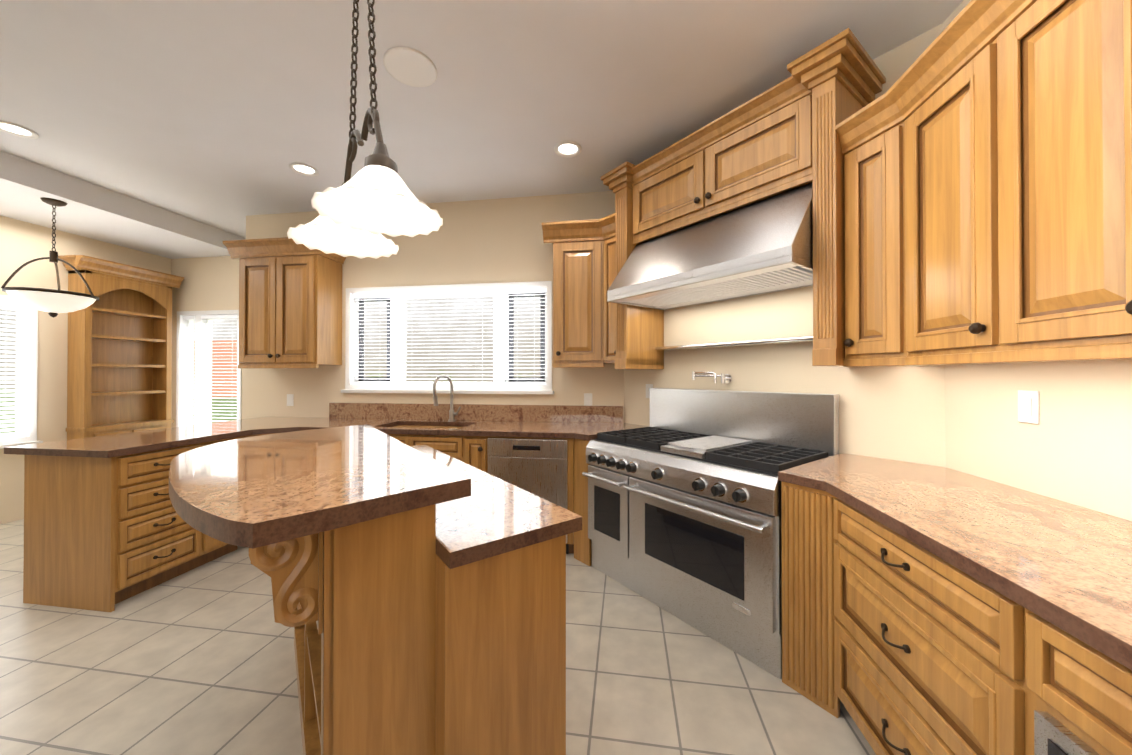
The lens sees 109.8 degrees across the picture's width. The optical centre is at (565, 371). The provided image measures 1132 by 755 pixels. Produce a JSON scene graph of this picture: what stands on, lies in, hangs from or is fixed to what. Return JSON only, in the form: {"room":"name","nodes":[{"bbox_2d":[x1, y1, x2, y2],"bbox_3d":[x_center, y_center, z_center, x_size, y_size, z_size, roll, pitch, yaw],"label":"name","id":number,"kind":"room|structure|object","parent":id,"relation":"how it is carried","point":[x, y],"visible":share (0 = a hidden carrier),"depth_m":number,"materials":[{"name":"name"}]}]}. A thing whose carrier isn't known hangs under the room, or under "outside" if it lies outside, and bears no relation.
{"room":"kitchen","nodes":[
{"label":"kitchen","id":0,"kind":"room"},
{"bbox_2d":[0,215,170,523],"bbox_3d":[-5.535,-0.132,1.381,0.150,3.000,7.550,0,0,9],"label":"wall","id":1,"kind":"structure","parent":0,"point":[22,242],"depth_m":3.89,"materials":[{"name":"paint"}]},
{"bbox_2d":[0,295,42,448],"bbox_3d":[-5.254,-0.006,3.087,0.200,1.390,1.550,0,0,9],"label":"window","id":2,"kind":"structure","parent":1,"relation":"in","point":[31,364],"depth_m":3.78,"materials":[{"name":"white"}]},
{"bbox_2d":[0,301,27,438],"bbox_3d":[-5.241,-0.021,3.086,0.050,1.251,1.402,0,0,9],"label":"window blinds","id":3,"kind":"object","parent":2,"relation":"attached to","point":[5,373],"visible":0.98,"depth_m":3.70,"materials":[{"name":"white plastic"}]},
{"bbox_2d":[0,151,245,258],"bbox_3d":[-5.006,-1.532,1.311,1.220,0.199,7.550,0,0,9],"label":"ceiling beam","id":4,"kind":"object","parent":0,"point":[93,211],"visible":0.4,"depth_m":3.70,"materials":[{"name":"paint"}]},
{"bbox_2d":[1,197,98,317],"bbox_3d":[-4.253,-0.934,3.293,0.494,0.969,0.512,0,0,9],"label":"light","id":5,"kind":"object","parent":4,"relation":"hanging from","point":[53,303],"visible":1,"depth_m":3.23,"materials":[{"name":"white glass"}]},
{"bbox_2d":[171,256,244,427],"bbox_3d":[-3.987,-0.109,4.890,1.870,3.000,0.150,0,0,9],"label":"wall","id":6,"kind":"structure","parent":0,"point":[209,283],"depth_m":4.89,"materials":[{"name":"paint"}]},
{"bbox_2d":[176,310,241,426],"bbox_3d":[-4.362,0.276,4.919,0.960,2.050,0.200,0,0,9],"label":"nook window","id":7,"kind":"structure","parent":6,"relation":"in","point":[183,353],"depth_m":4.93,"materials":[{"name":"white"}]},
{"bbox_2d":[182,315,236,425],"bbox_3d":[-4.364,0.260,4.906,0.812,1.911,0.050,0,0,9],"label":"blinds","id":8,"kind":"object","parent":7,"relation":"attached to","point":[211,317],"visible":0.54,"depth_m":4.89,"materials":[{"name":"white plastic"}]},
{"bbox_2d":[245,191,623,422],"bbox_3d":[-1.322,-0.114,4.111,3.932,3.000,0.600,0,0,9],"label":"wall","id":9,"kind":"structure","parent":0,"point":[500,240],"depth_m":3.77,"materials":[{"name":"paint"}]},
{"bbox_2d":[235,252,282,367],"bbox_3d":[-2.817,-0.576,3.854,0.474,1.020,0.349,0,0,9],"label":"upper cabinet","id":10,"kind":"object","parent":9,"relation":"attached to","point":[260,273],"depth_m":3.68,"materials":[{"name":"brown wood"}]},
{"bbox_2d":[287,394,293,405],"bbox_3d":[-2.788,0.285,4.020,0.075,0.118,0.008,0,0,9],"label":"electrical outlet","id":11,"kind":"object","parent":9,"relation":"attached to","point":[290,399],"visible":1,"depth_m":4.02,"materials":[{"name":"white plastic"}]},
{"bbox_2d":[283,248,342,367],"bbox_3d":[-2.474,-0.576,3.802,0.474,1.020,0.349,0,0,9],"label":"upper cabinet","id":12,"kind":"object","parent":9,"relation":"attached to","point":[312,279],"depth_m":3.64,"materials":[{"name":"brown wood"}]},
{"bbox_2d":[341,281,553,393],"bbox_3d":[-1.143,-0.311,3.833,2.110,1.030,0.200,0,0,9],"label":"kitchen window","id":13,"kind":"structure","parent":9,"relation":"in","point":[500,342],"depth_m":3.78,"materials":[{"name":"white wood"}]},
{"bbox_2d":[352,288,545,384],"bbox_3d":[-1.145,-0.327,3.820,1.962,0.891,0.050,0,0,9],"label":"window blinds","id":14,"kind":"object","parent":13,"relation":"attached to","point":[433,294],"visible":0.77,"depth_m":3.79,"materials":[{"name":"white plastic"}]},
{"bbox_2d":[551,232,602,367],"bbox_3d":[0.139,-0.578,3.400,0.454,1.020,0.368,0,0,9],"label":"upper cabinet","id":15,"kind":"object","parent":9,"relation":"attached to","point":[575,258],"depth_m":3.25,"materials":[{"name":"brown wood"}]},
{"bbox_2d":[584,393,591,405],"bbox_3d":[0.199,0.252,3.572,0.075,0.118,0.008,0,0,9],"label":"electrical outlet","id":16,"kind":"object","parent":9,"relation":"attached to","point":[587,399],"visible":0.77,"depth_m":3.57,"materials":[{"name":"white plastic"}]},
{"bbox_2d":[599,228,602,363],"bbox_3d":[0.514,-0.579,3.295,0.390,1.020,0.468,0,0,9],"label":"upper cabinet","id":17,"kind":"object","parent":9,"relation":"attached to","point":[600,229],"depth_m":3.22,"materials":[{"name":"brown wood"}]},
{"bbox_2d":[0,519,875,754],"bbox_3d":[-1.939,1.391,1.110,9.200,0.050,8.900,0,0,9],"label":"floor","id":18,"kind":"structure","parent":0,"point":[199,660],"depth_m":1.77,"materials":[{"name":"tile"}]},
{"bbox_2d":[23,455,203,611],"bbox_3d":[-2.864,0.931,2.597,0.650,0.890,0.561,0,0,9],"label":"base cabinet","id":19,"kind":"object","parent":18,"relation":"on","point":[107,527],"depth_m":2.34,"materials":[{"name":"brown wood"}]},
{"bbox_2d":[4,416,649,462],"bbox_3d":[-1.271,0.468,2.916,3.866,0.040,1.738,0,0,9],"label":"countertop","id":20,"kind":"structure","parent":19,"relation":"on","point":[166,443],"depth_m":3.00,"materials":[{"name":"brown stone"}]},
{"bbox_2d":[433,374,460,420],"bbox_3d":[-1.063,0.237,3.575,0.178,0.428,0.242,0,0,9],"label":"faucet","id":21,"kind":"object","parent":20,"relation":"on","point":[452,413],"visible":1,"depth_m":3.64,"materials":[{"name":"silver metal"}]},
{"bbox_2d":[58,255,183,439],"bbox_3d":[-4.852,0.117,4.397,0.295,2.540,0.940,0,0,9],"label":"bookcase","id":22,"kind":"object","parent":18,"relation":"on","point":[119,368],"visible":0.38,"depth_m":4.38,"materials":[{"name":"brown wood"}]},
{"bbox_2d":[204,534,237,563],"bbox_3d":[-2.765,0.933,2.989,0.689,0.890,0.385,0,0,9],"label":"base cabinet","id":23,"kind":"object","parent":18,"relation":"on","point":[214,549],"depth_m":2.88,"materials":[{"name":"brown wood"}]},
{"bbox_2d":[249,474,572,754],"bbox_3d":[-0.721,0.852,1.601,1.545,1.033,1.495,0,0,9],"label":"kitchen island","id":24,"kind":"object","parent":18,"relation":"on","point":[419,597],"depth_m":1.02,"materials":[{"name":"brown wood"}]},
{"bbox_2d":[169,425,488,560],"bbox_3d":[-0.835,0.315,1.492,1.265,0.046,1.393,0,0,9],"label":"island countertop","id":25,"kind":"structure","parent":24,"relation":"on","point":[361,491],"depth_m":1.00,"materials":[{"name":"brown stone"}]},
{"bbox_2d":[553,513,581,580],"bbox_3d":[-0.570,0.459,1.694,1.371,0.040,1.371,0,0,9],"label":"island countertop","id":26,"kind":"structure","parent":24,"relation":"on","point":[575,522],"depth_m":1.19,"materials":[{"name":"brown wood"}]},
{"bbox_2d":[381,423,467,463],"bbox_3d":[-1.198,0.936,3.442,1.016,0.890,0.663,0,0,9],"label":"base cabinet","id":27,"kind":"object","parent":18,"relation":"on","point":[455,448],"depth_m":3.10,"materials":[{"name":"brown wood"}]},
{"bbox_2d":[468,439,487,472],"bbox_3d":[-0.683,0.936,3.365,0.257,0.890,0.663,0,0,9],"label":"base cabinet","id":28,"kind":"object","parent":18,"relation":"on","point":[477,448],"depth_m":3.04,"materials":[{"name":"brown wood"}]},
{"bbox_2d":[488,439,583,558],"bbox_3d":[-0.248,0.935,3.300,0.705,0.890,0.663,0,0,9],"label":"dishwasher","id":29,"kind":"object","parent":18,"relation":"on","point":[551,470],"depth_m":2.95,"materials":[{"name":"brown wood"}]},
{"bbox_2d":[582,388,838,678],"bbox_3d":[0.794,0.750,2.464,0.780,1.246,1.304,0,0,-36],"label":"range","id":30,"kind":"object","parent":18,"relation":"on","point":[684,506],"visible":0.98,"depth_m":2.20,"materials":[{"name":"silver metal"}]},
{"bbox_2d":[822,513,1001,754],"bbox_3d":[1.320,0.921,1.165,0.661,0.890,0.790,0,0,9],"label":"base cabinet","id":31,"kind":"object","parent":18,"relation":"on","point":[932,610],"depth_m":1.18,"materials":[{"name":"brown wood"}]},
{"bbox_2d":[778,453,1131,732],"bbox_3d":[1.131,0.451,0.359,0.800,0.040,3.714,0,0,9],"label":"countertop","id":32,"kind":"structure","parent":31,"relation":"on","point":[1051,578],"depth_m":1.01,"materials":[{"name":"brown stone"}]},
{"bbox_2d":[1002,641,1131,754],"bbox_3d":[1.199,0.916,0.363,0.661,0.890,0.831,0,0,9],"label":"base cabinet","id":33,"kind":"object","parent":18,"relation":"on","point":[1041,715],"depth_m":0.77,"materials":[{"name":"brown wood"}]},
{"bbox_2d":[0,0,962,237],"bbox_3d":[-1.939,-1.659,1.130,9.200,0.050,8.900,0,0,9],"label":"ceiling","id":34,"kind":"structure","parent":0,"point":[221,114],"depth_m":2.26,"materials":[{"name":"paint"}]},
{"bbox_2d":[0,120,38,138],"bbox_3d":[-3.682,-1.617,2.655,0.200,0.010,0.200,0,0,9],"label":"recessed light","id":35,"kind":"object","parent":34,"relation":"in","point":[14,129],"visible":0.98,"depth_m":2.67,"materials":[{"name":"white"}]},
{"bbox_2d":[289,163,318,175],"bbox_3d":[-2.087,-1.613,3.174,0.200,0.010,0.200,0,0,9],"label":"recessed light","id":36,"kind":"object","parent":34,"relation":"in","point":[303,169],"visible":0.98,"depth_m":3.18,"materials":[{"name":"white"}]},
{"bbox_2d":[287,0,442,258],"bbox_3d":[-0.604,-1.023,1.183,0.301,1.219,0.627,0,-1,-44],"label":"pendant light","id":37,"kind":"object","parent":34,"relation":"hanging from","point":[360,212],"visible":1,"depth_m":1.15,"materials":[{"name":"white glass"}]},
{"bbox_2d":[383,47,436,86],"bbox_3d":[-0.829,-1.622,2.126,0.270,0.009,0.270,0,0,9],"label":"speaker","id":38,"kind":"object","parent":34,"relation":"attached to","point":[410,66],"visible":1,"depth_m":2.12},
{"bbox_2d":[554,141,581,156],"bbox_3d":[0.014,-1.615,2.889,0.200,0.010,0.200,0,0,9],"label":"recessed light","id":39,"kind":"object","parent":34,"relation":"in","point":[567,149],"visible":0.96,"depth_m":2.88,"materials":[{"name":"white"}]},
{"bbox_2d":[624,23,945,466],"bbox_3d":[1.198,-0.123,2.735,0.150,3.000,2.093,0,0,-36],"label":"wall","id":40,"kind":"structure","parent":0,"point":[893,412],"depth_m":2.35,"materials":[{"name":"paint"}]},
{"bbox_2d":[603,168,670,367],"bbox_3d":[0.545,-0.758,3.102,0.444,1.415,0.378,0,0,9],"label":"upper cabinet","id":41,"kind":"object","parent":40,"relation":"attached to","point":[633,336],"depth_m":3.01,"materials":[{"name":"brown wood"}]},
{"bbox_2d":[646,384,652,397],"bbox_3d":[0.687,0.160,3.290,0.008,0.118,0.075,0,0,-36],"label":"outlet","id":42,"kind":"object","parent":40,"relation":"attached to","point":[648,386],"visible":0.79,"depth_m":3.29,"materials":[{"name":"white plastic"}]},
{"bbox_2d":[607,183,812,309],"bbox_3d":[0.904,-0.721,2.486,0.615,0.450,1.238,0,0,-36],"label":"range hood","id":43,"kind":"object","parent":40,"relation":"attached to","point":[763,247],"visible":0.94,"depth_m":2.23,"materials":[{"name":"silver metal"}]},
{"bbox_2d":[692,371,731,382],"bbox_3d":[1.014,0.038,2.754,0.242,0.082,0.203,0,0,9],"label":"pot filler","id":44,"kind":"object","parent":40,"relation":"attached to","point":[726,378],"visible":1,"depth_m":2.72,"materials":[{"name":"silver metal"}]},
{"bbox_2d":[631,76,806,239],"bbox_3d":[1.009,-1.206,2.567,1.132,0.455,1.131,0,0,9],"label":"upper cabinet","id":45,"kind":"object","parent":40,"relation":"attached to","point":[755,152],"depth_m":2.32,"materials":[{"name":"brown wood"}]},
{"bbox_2d":[783,40,914,363],"bbox_3d":[1.384,-0.765,1.989,0.364,1.415,0.392,0,0,9],"label":"upper cabinet","id":46,"kind":"object","parent":40,"relation":"attached to","point":[843,81],"depth_m":1.87,"materials":[{"name":"brown wood"}]},
{"bbox_2d":[851,112,958,363],"bbox_3d":[1.530,-0.554,1.847,0.445,0.990,0.483,0,0,9],"label":"upper cabinet","id":47,"kind":"object","parent":40,"relation":"attached to","point":[872,242],"depth_m":1.74,"materials":[{"name":"brown wood"}]},
{"bbox_2d":[943,0,1131,520],"bbox_3d":[1.444,-0.146,-0.762,0.150,3.000,5.382,0,0,9],"label":"wall","id":48,"kind":"structure","parent":0,"point":[1074,446],"depth_m":1.39,"materials":[{"name":"paint"}]},
{"bbox_2d":[891,0,1066,359],"bbox_3d":[1.499,-0.556,1.397,0.371,0.990,0.549,0,0,9],"label":"upper cabinet","id":49,"kind":"object","parent":48,"relation":"attached to","point":[969,174],"depth_m":1.34,"materials":[{"name":"brown wood"}]},
{"bbox_2d":[1018,390,1038,423],"bbox_3d":[1.697,0.128,1.462,0.008,0.118,0.075,0,0,9],"label":"light switch","id":50,"kind":"object","parent":48,"relation":"attached to","point":[1028,406],"visible":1,"depth_m":1.46,"materials":[{"name":"white plastic"}]},
{"bbox_2d":[1011,0,1131,355],"bbox_3d":[1.450,-0.559,0.993,0.349,0.990,0.546,0,0,9],"label":"upper cabinet","id":51,"kind":"object","parent":48,"relation":"attached to","point":[1061,49],"depth_m":1.03,"materials":[{"name":"brown wood"}]},
{"bbox_2d":[1111,0,1131,347],"bbox_3d":[1.390,-0.562,0.593,0.349,0.990,0.546,0,0,9],"label":"upper cabinet","id":52,"kind":"object","parent":48,"relation":"attached to","point":[1121,10],"depth_m":0.91,"materials":[{"name":"brown wood"}]},
{"label":"outside","id":53,"kind":"structure","parent":0,"visible":0},
{"bbox_2d":[0,306,15,432],"bbox_3d":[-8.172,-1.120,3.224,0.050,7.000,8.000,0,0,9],"label":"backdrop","id":54,"kind":"structure","parent":53,"point":[6,323],"depth_m":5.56,"materials":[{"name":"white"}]},
{"bbox_2d":[193,319,236,424],"bbox_3d":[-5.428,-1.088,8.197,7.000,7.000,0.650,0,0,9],"label":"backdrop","id":55,"kind":"structure","parent":53,"point":[225,346],"depth_m":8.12,"materials":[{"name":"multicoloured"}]},
{"bbox_2d":[364,295,539,381],"bbox_3d":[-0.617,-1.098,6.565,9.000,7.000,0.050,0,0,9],"label":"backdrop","id":56,"kind":"structure","parent":53,"point":[427,341],"depth_m":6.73,"materials":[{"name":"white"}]}
]}

